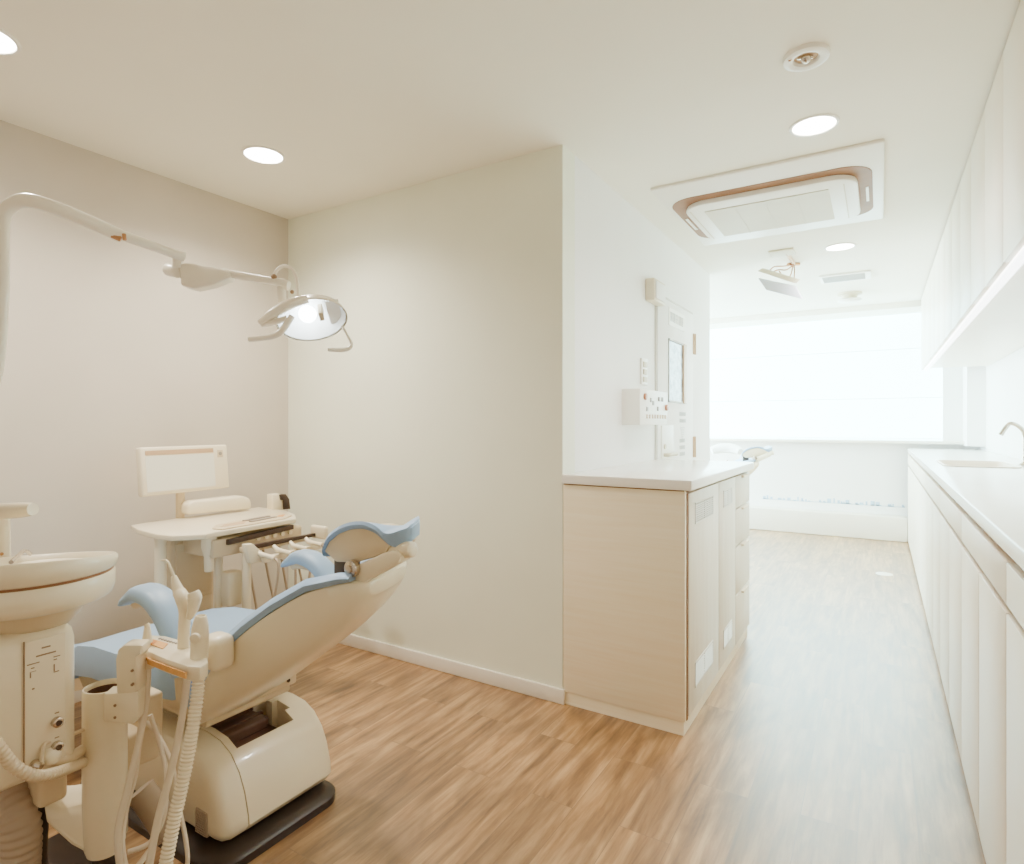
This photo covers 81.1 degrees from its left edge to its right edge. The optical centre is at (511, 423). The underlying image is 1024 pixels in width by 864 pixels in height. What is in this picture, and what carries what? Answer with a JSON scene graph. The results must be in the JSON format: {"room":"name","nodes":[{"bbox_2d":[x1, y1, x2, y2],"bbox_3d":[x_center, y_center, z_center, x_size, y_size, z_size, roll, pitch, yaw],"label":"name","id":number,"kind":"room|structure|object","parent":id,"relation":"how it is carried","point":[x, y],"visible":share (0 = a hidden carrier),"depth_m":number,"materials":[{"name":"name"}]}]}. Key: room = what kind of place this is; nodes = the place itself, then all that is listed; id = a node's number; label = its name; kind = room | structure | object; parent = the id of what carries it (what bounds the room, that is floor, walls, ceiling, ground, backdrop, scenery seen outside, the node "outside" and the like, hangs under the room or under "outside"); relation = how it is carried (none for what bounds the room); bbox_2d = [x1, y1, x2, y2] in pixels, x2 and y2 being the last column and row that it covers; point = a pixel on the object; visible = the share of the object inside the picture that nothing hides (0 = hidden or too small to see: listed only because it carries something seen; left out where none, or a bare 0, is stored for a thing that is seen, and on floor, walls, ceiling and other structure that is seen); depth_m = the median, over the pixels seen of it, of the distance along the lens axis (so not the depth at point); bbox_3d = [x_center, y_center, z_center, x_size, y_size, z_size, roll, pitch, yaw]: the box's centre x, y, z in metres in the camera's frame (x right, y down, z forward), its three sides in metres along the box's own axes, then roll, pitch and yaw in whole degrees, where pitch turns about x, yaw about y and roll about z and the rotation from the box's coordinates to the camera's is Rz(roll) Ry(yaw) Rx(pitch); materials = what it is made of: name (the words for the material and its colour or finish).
{"room":"dental clinic","nodes":[
{"label":"dental clinic","id":0,"kind":"room"},
{"bbox_2d":[0,120,287,643],"bbox_3d":[-2.377,0.000,1.873,0.100,2.400,3.900,0,0,32],"label":"wall","id":1,"kind":"structure","parent":0,"point":[109,356],"depth_m":2.73,"materials":[{"name":"paint"}]},
{"bbox_2d":[74,690,81,702],"bbox_3d":[-2.332,1.167,1.839,0.012,0.065,3.888,0,0,32],"label":"baseboard","id":2,"kind":"structure","parent":1,"relation":"attached to","point":[77,694],"depth_m":2.58,"materials":[{"name":"white wood"}]},
{"bbox_2d":[288,144,574,688],"bbox_3d":[-0.559,0.000,3.115,1.896,2.400,0.120,0,0,32],"label":"wall","id":3,"kind":"structure","parent":0,"point":[451,405],"depth_m":2.88,"materials":[{"name":"beige paint"}]},
{"bbox_2d":[339,634,564,704],"bbox_3d":[-0.546,1.167,3.029,1.808,0.065,0.012,0,0,32],"label":"baseboard","id":4,"kind":"structure","parent":3,"relation":"attached to","point":[505,681],"depth_m":2.83,"materials":[{"name":"white wood"}]},
{"bbox_2d":[0,0,1019,318],"bbox_3d":[-0.181,-1.250,3.293,5.640,0.100,8.620,0,0,32],"label":"ceiling","id":5,"kind":"structure","parent":0,"point":[360,99],"depth_m":2.16,"materials":[{"name":"paint"}]},
{"bbox_2d":[0,28,21,55],"bbox_3d":[-1.636,-1.197,1.850,0.186,0.006,0.186,0,0,32],"label":"recessed light","id":6,"kind":"object","parent":5,"relation":"in","point":[9,45],"visible":1,"depth_m":1.89,"materials":[{"name":"white plastic"}]},
{"bbox_2d":[0,32,15,52],"bbox_3d":[-1.636,-1.197,1.850,0.158,0.002,0.158,0,0,32],"label":"diffuser","id":7,"kind":"object","parent":6,"relation":"attached to","point":[7,41],"depth_m":1.88,"materials":[{"name":"white plastic"}]},
{"bbox_2d":[241,145,285,164],"bbox_3d":[-1.107,-1.197,2.666,0.186,0.006,0.186,0,0,32],"label":"recessed light","id":8,"kind":"object","parent":5,"relation":"in","point":[260,154],"visible":1,"depth_m":2.66,"materials":[{"name":"white plastic"}]},
{"bbox_2d":[244,148,281,162],"bbox_3d":[-1.107,-1.197,2.666,0.158,0.002,0.158,0,0,32],"label":"diffuser","id":9,"kind":"object","parent":8,"relation":"attached to","point":[258,155],"depth_m":2.66,"materials":[{"name":"white plastic"}]},
{"bbox_2d":[650,139,884,245],"bbox_3d":[1.422,-1.173,3.244,1.013,0.054,1.103,0,0,32],"label":"air conditioner","id":10,"kind":"object","parent":5,"relation":"attached to","point":[844,185],"visible":1,"depth_m":3.06,"materials":[{"name":"white plastic"}]},
{"bbox_2d":[705,189,834,235],"bbox_3d":[1.426,-1.149,3.296,0.595,0.007,0.490,0,0,32],"label":"grille","id":11,"kind":"object","parent":10,"relation":"attached to","point":[813,206],"depth_m":3.26,"materials":[{"name":"white plastic"}]},
{"bbox_2d":[758,248,802,298],"bbox_3d":[1.944,-1.040,4.315,0.303,0.343,0.468,0,0,32],"label":"lamp","id":12,"kind":"object","parent":5,"relation":"hanging from","point":[778,287],"visible":1,"depth_m":4.25,"materials":[{"name":"white metal"}]},
{"bbox_2d":[783,42,829,71],"bbox_3d":[0.959,-1.192,1.950,0.140,0.032,0.140,0,0,32],"label":"sprinkler","id":13,"kind":"object","parent":5,"relation":"in","point":[805,53],"visible":1,"depth_m":1.94,"materials":[{"name":"metal"}]},
{"bbox_2d":[789,113,839,136],"bbox_3d":[1.213,-1.197,2.401,0.184,0.006,0.184,0,0,32],"label":"recessed light","id":14,"kind":"object","parent":5,"relation":"in","point":[816,124],"visible":1,"depth_m":2.39,"materials":[{"name":"white plastic"}]},
{"bbox_2d":[793,116,835,134],"bbox_3d":[1.213,-1.197,2.401,0.156,0.002,0.156,0,0,32],"label":"diffuser","id":15,"kind":"object","parent":14,"relation":"attached to","point":[809,125],"depth_m":2.40,"materials":[{"name":"white plastic"}]},
{"bbox_2d":[824,242,855,250],"bbox_3d":[2.220,-1.197,4.047,0.192,0.006,0.192,0,0,32],"label":"recessed light","id":16,"kind":"object","parent":5,"relation":"in","point":[846,245],"visible":1,"depth_m":4.03,"materials":[{"name":"white plastic"}]},
{"bbox_2d":[826,244,853,249],"bbox_3d":[2.220,-1.197,4.047,0.164,0.002,0.164,0,0,32],"label":"diffuser","id":17,"kind":"object","parent":16,"relation":"attached to","point":[834,246],"depth_m":4.04,"materials":[{"name":"white plastic"}]},
{"bbox_2d":[819,270,870,283],"bbox_3d":[2.709,-1.190,4.861,0.360,0.020,0.280,0,0,32],"label":"ceiling vent","id":18,"kind":"object","parent":5,"relation":"in","point":[866,274],"visible":1,"depth_m":4.82,"materials":[{"name":"white plastic"}]},
{"bbox_2d":[837,291,861,303],"bbox_3d":[3.096,-1.156,5.481,0.200,0.088,0.200,0,0,32],"label":"smoke detector","id":19,"kind":"object","parent":5,"relation":"attached to","point":[848,297],"visible":1,"depth_m":5.43,"materials":[{"name":"white plastic"}]},
{"bbox_2d":[48,529,985,863],"bbox_3d":[-0.056,1.250,3.498,5.640,0.100,9.100,0,0,32],"label":"floor","id":20,"kind":"structure","parent":0,"point":[827,736],"depth_m":2.15,"materials":[{"name":"brown wood"}]},
{"bbox_2d":[0,502,127,863],"bbox_3d":[-1.161,0.703,1.419,0.536,1.026,0.400,0,0,32],"label":"dental cuspidor unit","id":21,"kind":"object","parent":20,"relation":"on","point":[40,594],"visible":0.99,"depth_m":1.30,"materials":[{"name":"beige plastic"}]},
{"bbox_2d":[0,551,117,589],"bbox_3d":[-1.086,0.328,1.349,0.331,0.088,0.331,0,0,32],"label":"bowl","id":22,"kind":"object","parent":21,"relation":"on","point":[88,570],"depth_m":1.28,"materials":[{"name":"white ceramic"}]},
{"bbox_2d":[82,635,207,863],"bbox_3d":[-0.872,0.857,1.462,0.416,0.686,0.235,0,0,32],"label":"holder","id":23,"kind":"object","parent":21,"relation":"attached to","point":[122,716],"visible":0.88,"depth_m":1.41,"materials":[{"name":"beige plastic"}]},
{"bbox_2d":[142,623,152,642],"bbox_3d":[-0.897,0.512,1.470,0.025,0.047,0.025,0,0,32],"label":"saliva ejector","id":24,"kind":"object","parent":23,"relation":"on","point":[147,634],"visible":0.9,"depth_m":1.46,"materials":[{"name":"beige plastic"}]},
{"bbox_2d":[145,559,201,863],"bbox_3d":[-0.796,0.666,1.423,0.104,0.658,0.183,0,0,-20],"label":"syringe","id":25,"kind":"object","parent":23,"relation":"in","point":[188,604],"visible":0.96,"depth_m":1.43,"materials":[{"name":"beige plastic"}]},
{"bbox_2d":[146,635,207,680],"bbox_3d":[-0.815,0.562,1.446,0.304,0.034,0.083,0,0,34],"label":"tray","id":26,"kind":"object","parent":23,"relation":"on","point":[163,654],"depth_m":1.39,"materials":[{"name":"beige plastic"}]},
{"bbox_2d":[159,614,208,863],"bbox_3d":[-0.742,0.725,1.357,0.046,0.554,0.129,0,0,17],"label":"suction handpiece","id":27,"kind":"object","parent":23,"relation":"in","point":[199,638],"visible":0.91,"depth_m":1.35,"materials":[{"name":"beige plastic"}]},
{"bbox_2d":[0,193,352,384],"bbox_3d":[-1.008,0.304,1.707,1.063,1.792,0.265,0,0,-19],"label":"lamp","id":28,"kind":"object","parent":21,"relation":"attached to","point":[310,317],"visible":1,"depth_m":1.73,"materials":[{"name":"plastic"}]},
{"bbox_2d":[131,445,327,611],"bbox_3d":[-1.272,0.650,2.663,0.666,1.099,0.669,0,0,41],"label":"cart","id":29,"kind":"object","parent":20,"relation":"on","point":[195,547],"visible":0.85,"depth_m":2.57,"materials":[{"name":"beige plastic"}]},
{"bbox_2d":[136,445,228,496],"bbox_3d":[-1.502,0.207,2.750,0.083,0.212,0.426,0,0,32],"label":"monitor","id":30,"kind":"object","parent":29,"relation":"on","point":[179,470],"depth_m":2.71,"materials":[{"name":"beige plastic"}]},
{"bbox_2d":[201,537,216,571],"bbox_3d":[-1.235,0.527,2.439,0.060,0.145,0.060,0,0,32],"label":"socket","id":31,"kind":"object","parent":29,"relation":"attached to","point":[208,546],"depth_m":2.42,"materials":[{"name":"beige plastic"}]},
{"bbox_2d":[181,495,250,514],"bbox_3d":[-1.407,0.386,2.855,0.070,0.072,0.323,0,0,32],"label":"case","id":32,"kind":"object","parent":29,"relation":"on","point":[232,502],"visible":1,"depth_m":2.81,"materials":[{"name":"beige plastic"}]},
{"bbox_2d":[221,569,241,606],"bbox_3d":[-1.178,0.688,2.512,0.060,0.145,0.065,0,0,32],"label":"water bottle","id":33,"kind":"object","parent":29,"relation":"on","point":[231,580],"depth_m":2.49,"materials":[{"name":"beige plastic"}]},
{"bbox_2d":[251,551,279,609],"bbox_3d":[-1.029,0.719,2.466,0.189,0.413,0.053,0,0,38],"label":"dental handpiece","id":34,"kind":"object","parent":29,"relation":"in","point":[260,553],"visible":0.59,"depth_m":2.44,"materials":[{"name":"beige plastic"}]},
{"bbox_2d":[267,493,289,509],"bbox_3d":[-1.194,0.397,3.061,0.058,0.085,0.099,0,0,32],"label":"dispenser","id":35,"kind":"object","parent":29,"relation":"attached to","point":[276,501],"visible":0.98,"depth_m":3.04,"materials":[{"name":"beige plastic"}]},
{"bbox_2d":[262,544,296,597],"bbox_3d":[-0.978,0.693,2.549,0.193,0.365,0.075,0,0,32],"label":"dental handpiece","id":36,"kind":"object","parent":29,"relation":"in","point":[275,548],"visible":0.48,"depth_m":2.52,"materials":[{"name":"beige plastic"}]},
{"bbox_2d":[279,541,310,589],"bbox_3d":[-0.943,0.717,2.605,0.191,0.418,0.052,0,0,36],"label":"dental handpiece","id":37,"kind":"object","parent":29,"relation":"in","point":[293,545],"visible":0.41,"depth_m":2.59,"materials":[{"name":"beige plastic"}]},
{"bbox_2d":[295,537,326,581],"bbox_3d":[-0.892,0.690,2.688,0.194,0.370,0.072,0,0,32],"label":"dental handpiece","id":38,"kind":"object","parent":29,"relation":"in","point":[307,540],"visible":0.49,"depth_m":2.65,"materials":[{"name":"beige plastic"}]},
{"bbox_2d":[74,516,419,863],"bbox_3d":[-1.007,0.717,1.978,1.922,0.966,0.617,0,0,32],"label":"dental chair","id":39,"kind":"object","parent":20,"relation":"on","point":[261,765],"visible":0.77,"depth_m":1.67,"materials":[{"name":"plastic"}]},
{"bbox_2d":[74,607,254,699],"bbox_3d":[-1.089,0.773,2.032,0.665,0.157,0.522,0,0,32],"label":"seat cushion","id":40,"kind":"object","parent":39,"relation":"on","point":[96,659],"depth_m":1.92,"materials":[{"name":"blue leather"}]},
{"bbox_2d":[195,807,208,837],"bbox_3d":[-0.867,1.116,1.678,0.055,0.068,0.020,0,0,32],"label":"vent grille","id":41,"kind":"object","parent":39,"relation":"attached to","point":[201,813],"depth_m":1.67,"materials":[{"name":"beige plastic"}]},
{"bbox_2d":[188,558,371,708],"bbox_3d":[-0.586,0.576,1.761,0.545,0.433,0.568,0,0,15],"label":"backrest cushion","id":42,"kind":"object","parent":39,"relation":"on","point":[286,634],"depth_m":1.49,"materials":[{"name":"blue leather"}]},
{"bbox_2d":[322,516,419,556],"bbox_3d":[-0.348,0.308,1.550,0.317,0.150,0.186,0,0,32],"label":"cushion","id":43,"kind":"object","parent":39,"relation":"on","point":[356,538],"depth_m":1.45,"materials":[{"name":"blue leather"}]},
{"bbox_2d":[563,472,749,735],"bbox_3d":[0.791,0.728,2.977,0.541,0.945,1.300,0,0,32],"label":"storage cabinet","id":44,"kind":"object","parent":20,"relation":"on","point":[656,583],"visible":0.99,"depth_m":2.45,"materials":[{"name":"beige wood"}]},
{"bbox_2d":[562,459,753,490],"bbox_3d":[0.793,0.235,2.974,0.550,0.040,1.322,0,0,32],"label":"countertop","id":45,"kind":"structure","parent":44,"relation":"on","point":[666,474],"depth_m":2.60,"materials":[{"name":"white stone"}]},
{"bbox_2d":[695,640,712,687],"bbox_3d":[0.810,1.005,2.519,0.008,0.100,0.300,0,0,32],"label":"vent","id":46,"kind":"object","parent":44,"relation":"attached to","point":[704,660],"depth_m":2.51,"materials":[{"name":"white plastic"}]},
{"bbox_2d":[695,495,712,523],"bbox_3d":[0.810,0.357,2.519,0.008,0.085,0.300,0,0,32],"label":"vent","id":47,"kind":"object","parent":44,"relation":"attached to","point":[703,503],"depth_m":2.51,"materials":[{"name":"white plastic"}]},
{"bbox_2d":[723,620,731,648],"bbox_3d":[1.048,1.020,2.907,0.008,0.090,0.190,0,0,32],"label":"vent","id":48,"kind":"object","parent":44,"relation":"attached to","point":[727,628],"depth_m":2.89,"materials":[{"name":"white plastic"}]},
{"bbox_2d":[723,487,731,507],"bbox_3d":[1.048,0.355,2.907,0.008,0.080,0.190,0,0,32],"label":"vent","id":49,"kind":"object","parent":44,"relation":"attached to","point":[727,491],"depth_m":2.89,"materials":[{"name":"white plastic"}]},
{"bbox_2d":[710,443,742,460],"bbox_3d":[2.303,0.707,6.529,0.400,0.986,0.475,0,0,32],"label":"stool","id":50,"kind":"object","parent":20,"relation":"on","point":[722,447],"visible":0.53,"depth_m":6.64,"materials":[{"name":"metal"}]},
{"bbox_2d":[735,446,773,474],"bbox_3d":[1.646,0.687,6.099,1.922,0.966,0.617,0,0,32],"label":"dental chair","id":51,"kind":"object","parent":20,"relation":"on","point":[755,454],"visible":0.19,"depth_m":5.58,"materials":[{"name":"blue plastic"}]},
{"bbox_2d":[735,458,755,461],"bbox_3d":[2.067,0.545,5.882,0.545,0.433,0.568,0,0,15],"label":"backrest cushion","id":52,"kind":"object","parent":51,"relation":"on","point":[743,459],"depth_m":5.66,"materials":[{"name":"plastic"}]},
{"bbox_2d":[739,446,771,459],"bbox_3d":[2.304,0.278,5.671,0.317,0.150,0.186,0,0,32],"label":"cushion","id":53,"kind":"object","parent":51,"relation":"on","point":[756,452],"depth_m":5.58,"materials":[{"name":"blue plastic"}]},
{"bbox_2d":[876,572,892,575],"bbox_3d":[2.976,1.196,4.779,0.120,0.008,0.120,0,0,32],"label":"floor outlet","id":54,"kind":"object","parent":20,"relation":"on","point":[878,573],"visible":1,"depth_m":4.76,"materials":[{"name":"white plastic"}]},
{"bbox_2d":[908,454,910,541],"bbox_3d":[4.157,0.744,5.729,0.598,0.913,0.354,0,0,32],"label":"base cabinet","id":55,"kind":"object","parent":20,"relation":"on","point":[908,454],"visible":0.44,"depth_m":5.89,"materials":[{"name":"white wood"}]},
{"bbox_2d":[909,456,915,562],"bbox_3d":[3.839,0.744,5.211,0.598,0.913,0.858,0,0,32],"label":"base cabinet","id":56,"kind":"object","parent":20,"relation":"on","point":[911,459],"visible":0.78,"depth_m":5.33,"materials":[{"name":"white wood"}]},
{"bbox_2d":[914,461,921,583],"bbox_3d":[3.388,0.744,4.479,0.598,0.913,0.858,0,0,32],"label":"base cabinet","id":57,"kind":"object","parent":20,"relation":"on","point":[917,465],"visible":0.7,"depth_m":4.60,"materials":[{"name":"white wood"}]},
{"bbox_2d":[919,467,929,620],"bbox_3d":[2.938,0.754,3.746,0.598,0.891,0.858,0,0,32],"label":"base cabinet","id":58,"kind":"object","parent":20,"relation":"on","point":[923,474],"visible":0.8,"depth_m":3.86,"materials":[{"name":"white wood"}]},
{"bbox_2d":[928,476,943,670],"bbox_3d":[2.487,0.744,3.014,0.598,0.913,0.858,0,0,32],"label":"base cabinet","id":59,"kind":"object","parent":20,"relation":"on","point":[934,511],"visible":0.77,"depth_m":3.08,"materials":[{"name":"white wood"}]},
{"bbox_2d":[908,448,1023,569],"bbox_3d":[2.130,0.267,2.435,0.601,0.040,8.100,0,0,32],"label":"countertop","id":60,"kind":"structure","parent":59,"relation":"on","point":[993,497],"depth_m":2.29,"materials":[{"name":"white stone"}]},
{"bbox_2d":[936,460,1022,467],"bbox_3d":[2.847,0.323,3.673,0.365,0.165,0.645,0,0,32],"label":"sink","id":61,"kind":"object","parent":60,"relation":"in","point":[958,463],"visible":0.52,"depth_m":3.88,"materials":[{"name":"white ceramic"}]},
{"bbox_2d":[998,422,1023,464],"bbox_3d":[2.994,0.116,3.550,0.152,0.261,0.187,0,0,32],"label":"faucet","id":62,"kind":"object","parent":60,"relation":"on","point":[1006,426],"visible":1,"depth_m":3.59,"materials":[{"name":"metal"}]},
{"bbox_2d":[940,490,967,757],"bbox_3d":[2.036,0.744,2.281,0.598,0.913,0.858,0,0,32],"label":"base cabinet","id":63,"kind":"object","parent":20,"relation":"on","point":[951,543],"visible":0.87,"depth_m":2.39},
{"bbox_2d":[961,513,1016,863],"bbox_3d":[1.585,0.744,1.548,0.598,0.913,0.861,0,0,32],"label":"base cabinet","id":64,"kind":"object","parent":20,"relation":"on","point":[984,608],"visible":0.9,"depth_m":1.60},
{"bbox_2d":[1006,563,1023,863],"bbox_3d":[1.134,0.744,0.815,0.598,0.913,0.855,0,0,32],"label":"base cabinet","id":65,"kind":"object","parent":20,"relation":"on","point":[1014,572],"visible":0.94,"depth_m":1.25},
{"bbox_2d":[575,156,709,471],"bbox_3d":[0.881,0.000,3.761,0.120,2.400,2.490,0,0,32],"label":"wall","id":66,"kind":"structure","parent":0,"point":[617,247],"depth_m":3.10,"materials":[{"name":"white paint"}]},
{"bbox_2d":[640,358,647,384],"bbox_3d":[0.759,-0.300,3.431,0.018,0.150,0.100,0,0,32],"label":"switch plate","id":67,"kind":"object","parent":66,"relation":"attached to","point":[643,362],"visible":1,"depth_m":3.41,"materials":[{"name":"white plastic"}]},
{"bbox_2d":[622,388,668,424],"bbox_3d":[0.749,-0.090,3.326,0.114,0.190,0.470,0,0,32],"label":"control box","id":68,"kind":"object","parent":66,"relation":"attached to","point":[639,406],"visible":1,"depth_m":3.15,"materials":[{"name":"white plastic"}]},
{"bbox_2d":[646,278,665,305],"bbox_3d":[0.854,-0.780,3.543,0.062,0.130,0.210,0,0,32],"label":"wall sensor","id":69,"kind":"object","parent":66,"relation":"attached to","point":[655,289],"visible":1,"depth_m":3.47,"materials":[{"name":"white plastic"}]},
{"bbox_2d":[655,297,695,459],"bbox_3d":[1.109,0.199,3.965,0.074,2.002,0.855,0,0,32],"label":"door","id":70,"kind":"structure","parent":66,"relation":"in","point":[675,339],"depth_m":3.92,"materials":[{"name":"white painted metal"},{"name":"glass"}]},
{"bbox_2d":[710,367,979,517],"bbox_3d":[2.302,0.000,7.330,5.440,2.400,0.100,0,0,32],"label":"wall","id":71,"kind":"structure","parent":0,"point":[811,471],"depth_m":6.47,"materials":[{"name":"white paint"}]},
{"bbox_2d":[710,300,920,328],"bbox_3d":[2.203,-1.212,7.169,5.640,0.135,0.480,0,0,32],"label":"trim","id":72,"kind":"structure","parent":71,"relation":"attached to","point":[910,306],"depth_m":6.37,"materials":[{"name":"paint"}]},
{"bbox_2d":[750,506,907,542],"bbox_3d":[1.979,1.075,7.377,4.840,0.250,0.160,0,0,32],"label":"baseboard","id":73,"kind":"structure","parent":71,"relation":"attached to","point":[805,521],"depth_m":6.40,"materials":[{"name":"white wood"}]},
{"bbox_2d":[762,495,904,507],"bbox_3d":[3.477,0.837,6.547,1.382,0.056,0.003,0,0,32],"label":"wall decal","id":74,"kind":"object","parent":71,"relation":"attached to","point":[764,497],"depth_m":6.50},
{"bbox_2d":[710,313,963,444],"bbox_3d":[2.193,-0.472,7.286,5.300,1.345,0.190,0,0,32],"label":"window","id":75,"kind":"structure","parent":71,"relation":"in","point":[861,379],"depth_m":6.59,"materials":[{"name":"white glass"}]},
{"bbox_2d":[980,347,1023,459],"bbox_3d":[2.278,0.000,2.004,0.100,2.400,9.000,0,0,32],"label":"wall","id":76,"kind":"structure","parent":0,"point":[1005,376],"depth_m":4.70,"materials":[{"name":"white paint"}]},
{"bbox_2d":[921,272,1014,369],"bbox_3d":[3.782,-0.857,5.029,0.503,0.683,1.268,0,0,32],"label":"upper cabinet","id":77,"kind":"object","parent":76,"relation":"attached to","point":[974,359],"visible":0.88,"depth_m":4.98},
{"bbox_2d":[924,246,1023,370],"bbox_3d":[2.344,-0.516,3.102,0.028,0.026,6.020,0,0,32],"label":"light strip","id":78,"kind":"object","parent":77,"relation":"attached to","point":[1017,262],"visible":0.79,"depth_m":2.40,"materials":[{"name":"white"}]},
{"bbox_2d":[963,366,985,446],"bbox_3d":[4.442,-0.445,5.750,0.140,1.310,0.350,0,0,32],"label":"trim","id":79,"kind":"structure","parent":76,"relation":"attached to","point":[974,377],"depth_m":5.61,"materials":[{"name":"white paint"}]},
{"bbox_2d":[931,244,1023,356],"bbox_3d":[3.240,-0.857,4.147,0.503,0.683,0.798,0,0,32],"label":"upper cabinet","id":80,"kind":"object","parent":76,"relation":"attached to","point":[1014,344],"visible":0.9,"depth_m":4.16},
{"bbox_2d":[940,208,1023,345],"bbox_3d":[2.823,-0.857,3.470,0.503,0.683,0.788,0,0,32],"label":"upper cabinet","id":81,"kind":"object","parent":76,"relation":"attached to","point":[1006,331],"visible":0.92,"depth_m":3.53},
{"bbox_2d":[952,151,1023,329],"bbox_3d":[2.408,-0.857,2.794,0.503,0.683,0.795,0,0,32],"label":"upper cabinet","id":82,"kind":"object","parent":76,"relation":"attached to","point":[1010,310],"visible":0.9,"depth_m":2.85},
{"bbox_2d":[971,55,1023,304],"bbox_3d":[1.991,-0.857,2.117,0.503,0.683,0.791,0,0,32],"label":"upper cabinet","id":83,"kind":"object","parent":76,"relation":"attached to","point":[987,264],"visible":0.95,"depth_m":2.19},
{"bbox_2d":[1003,0,1023,261],"bbox_3d":[1.575,-0.857,1.441,0.503,0.683,0.793,0,0,32],"label":"upper cabinet","id":84,"kind":"object","parent":76,"relation":"attached to","point":[1013,54],"visible":1,"depth_m":1.76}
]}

